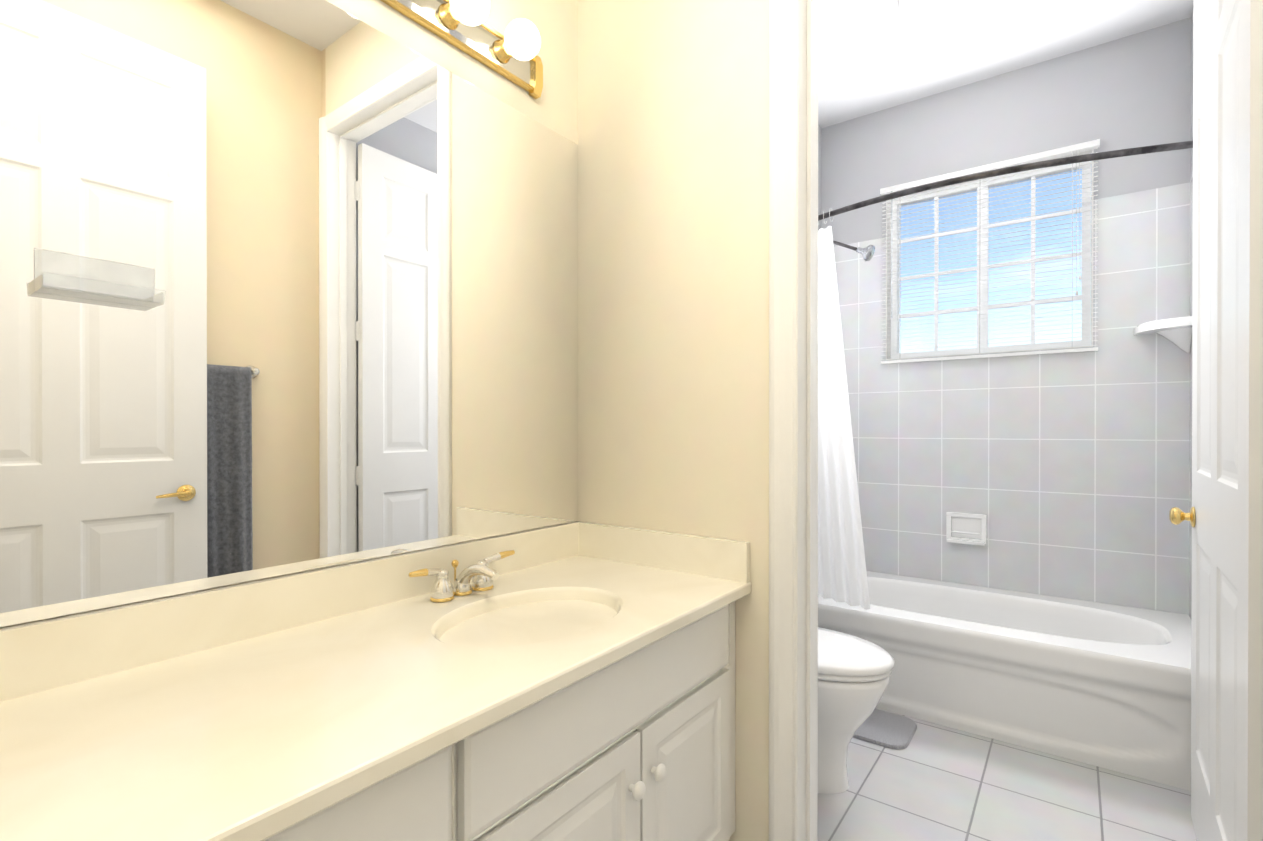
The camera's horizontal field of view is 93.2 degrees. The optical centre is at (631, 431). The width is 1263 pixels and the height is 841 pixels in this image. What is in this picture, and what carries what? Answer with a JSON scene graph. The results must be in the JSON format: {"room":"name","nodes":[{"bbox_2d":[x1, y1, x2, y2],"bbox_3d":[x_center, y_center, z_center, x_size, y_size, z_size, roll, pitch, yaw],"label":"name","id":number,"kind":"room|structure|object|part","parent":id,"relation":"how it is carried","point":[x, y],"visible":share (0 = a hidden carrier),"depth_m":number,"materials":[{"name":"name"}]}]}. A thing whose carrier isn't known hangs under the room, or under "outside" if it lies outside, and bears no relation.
{"room":"bathroom","nodes":[
{"label":"bathroom","id":0,"kind":"room"},
{"bbox_2d":[0,0,577,627],"bbox_3d":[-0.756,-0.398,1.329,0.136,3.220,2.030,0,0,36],"label":"mirror","id":1,"kind":"object","parent":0,"point":[348,240],"depth_m":1.23,"materials":[{"name":"silver metal"}]},
{"bbox_2d":[34,248,165,307],"bbox_3d":[-0.881,-0.257,0.996,0.060,0.070,0.155,0,0,36],"label":"shelf","id":2,"kind":"object","parent":1,"relation":"attached to","point":[158,299],"visible":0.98,"depth_m":0.99,"materials":[{"name":"white plastic"}]},
{"bbox_2d":[380,0,542,98],"bbox_3d":[-0.597,-1.083,1.306,0.156,0.120,1.225,0,0,36],"label":"sconce","id":3,"kind":"object","parent":1,"relation":"attached to","point":[510,55],"visible":1,"depth_m":1.62,"materials":[{"name":"gold metal"}]},
{"bbox_2d":[578,0,768,840],"bbox_3d":[0.159,-0.400,1.834,0.748,3.220,0.130,0,0,36],"label":"wall","id":4,"kind":"structure","parent":0,"point":[673,266],"depth_m":1.76,"materials":[{"name":"paint"}]},
{"bbox_2d":[769,0,817,840],"bbox_3d":[0.834,-0.177,1.336,1.052,2.778,0.171,0,0,36],"label":"door frame","id":5,"kind":"structure","parent":4,"relation":"attached to","point":[784,167],"depth_m":1.56,"materials":[{"name":"white paint"}]},
{"bbox_2d":[818,125,821,230],"bbox_3d":[0.457,-0.404,2.857,0.270,3.220,1.870,0,0,36],"label":"wall","id":6,"kind":"structure","parent":0,"point":[819,174],"depth_m":3.50,"materials":[{"name":"paint"}]},
{"bbox_2d":[833,240,874,260],"bbox_3d":[1.055,-0.958,3.103,0.396,0.204,0.080,0,0,36],"label":"shower head","id":7,"kind":"object","parent":6,"relation":"attached to","point":[867,252],"visible":0.65,"depth_m":3.01},
{"bbox_2d":[818,140,1192,220],"bbox_3d":[1.306,-0.982,2.432,1.600,0.064,0.214,0,0,36],"label":"shower rod","id":8,"kind":"object","parent":6,"relation":"attached to","point":[1067,160],"visible":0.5,"depth_m":2.22,"materials":[{"name":"metal"}]},
{"bbox_2d":[818,208,869,609],"bbox_3d":[0.874,-0.123,2.747,0.057,1.770,0.485,0,0,-36],"label":"shower curtain","id":9,"kind":"object","parent":8,"relation":"hanging from","point":[842,574],"visible":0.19,"depth_m":2.69,"materials":[{"name":"white fabric"}]},
{"bbox_2d":[818,0,1193,127],"bbox_3d":[1.157,-1.822,2.378,2.100,0.080,2.199,0,0,36],"label":"ceiling","id":10,"kind":"structure","parent":0,"point":[876,55],"depth_m":2.74,"materials":[{"name":"white paint"}]},
{"bbox_2d":[822,17,1190,614],"bbox_3d":[1.701,-0.405,3.194,1.870,3.220,0.150,0,0,36],"label":"wall","id":11,"kind":"structure","parent":0,"point":[1141,382],"depth_m":2.87,"materials":[{"name":"tile"}]},
{"bbox_2d":[946,511,986,545],"bbox_3d":[1.715,0.497,3.066,0.180,0.154,0.042,0,0,36],"label":"soap dish","id":12,"kind":"object","parent":11,"relation":"attached to","point":[966,528],"visible":1,"depth_m":3.07,"materials":[{"name":"ceramic"}]},
{"bbox_2d":[886,150,1093,359],"bbox_3d":[1.821,-0.855,3.103,0.910,0.920,0.149,0,0,36],"label":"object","id":13,"kind":"structure","parent":11,"relation":"in","point":[888,345],"depth_m":3.09,"materials":[{"name":"white paint"}]},
{"bbox_2d":[880,139,1099,363],"bbox_3d":[1.761,-0.854,3.022,0.954,0.964,0.042,0,0,36],"label":"window blind","id":14,"kind":"object","parent":13,"relation":"attached to","point":[1066,150],"visible":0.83,"depth_m":2.99,"materials":[{"name":"white plastic"}]},
{"bbox_2d":[817,708,1196,840],"bbox_3d":[0.577,1.241,1.605,2.100,0.060,4.150,0,0,36],"label":"floor","id":15,"kind":"structure","parent":0,"point":[934,782],"depth_m":1.97,"materials":[{"name":"tile"}]},
{"bbox_2d":[0,521,750,840],"bbox_3d":[-0.442,0.758,1.119,0.634,0.908,1.739,0,0,36],"label":"bathroom vanity","id":16,"kind":"object","parent":15,"relation":"on","point":[638,745],"depth_m":1.04,"materials":[{"name":"stone"}]},
{"bbox_3d":[-0.443,0.446,1.119,0.630,0.283,1.738,0,0,36],"label":"bathroom vanity top","id":17,"kind":"part","parent":16,"relation":"part of","materials":[{"name":"beige stone"}]},
{"bbox_2d":[409,550,514,601],"bbox_3d":[-0.391,0.367,1.485,0.168,0.087,0.322,0,0,36],"label":"faucet","id":18,"kind":"object","parent":16,"relation":"on","point":[482,575],"visible":1,"depth_m":1.47,"materials":[{"name":"silver metal"}]},
{"bbox_2d":[818,627,893,793],"bbox_3d":[0.556,0.801,2.154,0.728,0.815,0.450,0,0,36],"label":"toilet","id":19,"kind":"object","parent":15,"relation":"on","point":[854,673],"visible":0.31,"depth_m":1.95,"materials":[{"name":"ceramic"}]},
{"bbox_2d":[853,709,916,748],"bbox_3d":[0.895,1.200,2.514,0.530,0.014,0.280,0,0,36],"label":"rug","id":20,"kind":"object","parent":15,"relation":"on","point":[886,729],"visible":0.5,"depth_m":2.38,"materials":[{"name":"grey fabric"}]},
{"bbox_2d":[818,571,1190,790],"bbox_3d":[1.526,0.999,2.736,1.596,0.415,0.798,0,0,36],"label":"bathtub","id":21,"kind":"object","parent":15,"relation":"on","point":[1104,685],"visible":0.77,"depth_m":2.35,"materials":[{"name":"ceramic"}]},
{"bbox_2d":[1189,8,1193,617],"bbox_3d":[1.345,-0.397,1.032,0.130,3.220,4.050,0,0,36],"label":"wall","id":22,"kind":"structure","parent":0,"point":[1191,306],"depth_m":2.55,"materials":[{"name":"paint"}]},
{"bbox_2d":[1134,316,1191,352],"bbox_3d":[2.277,-0.405,2.558,0.185,0.134,0.185,0,0,36],"label":"corner shelf","id":23,"kind":"object","parent":22,"relation":"attached to","point":[1177,332],"visible":0.9,"depth_m":2.55,"materials":[{"name":"ceramic"}]},
{"bbox_2d":[1169,0,1262,840],"bbox_3d":[1.490,-0.136,1.483,0.155,2.675,0.926,0,0,36],"label":"door","id":24,"kind":"structure","parent":22,"relation":"in","point":[1224,516],"depth_m":1.37,"materials":[{"name":"white paint"}]}
]}

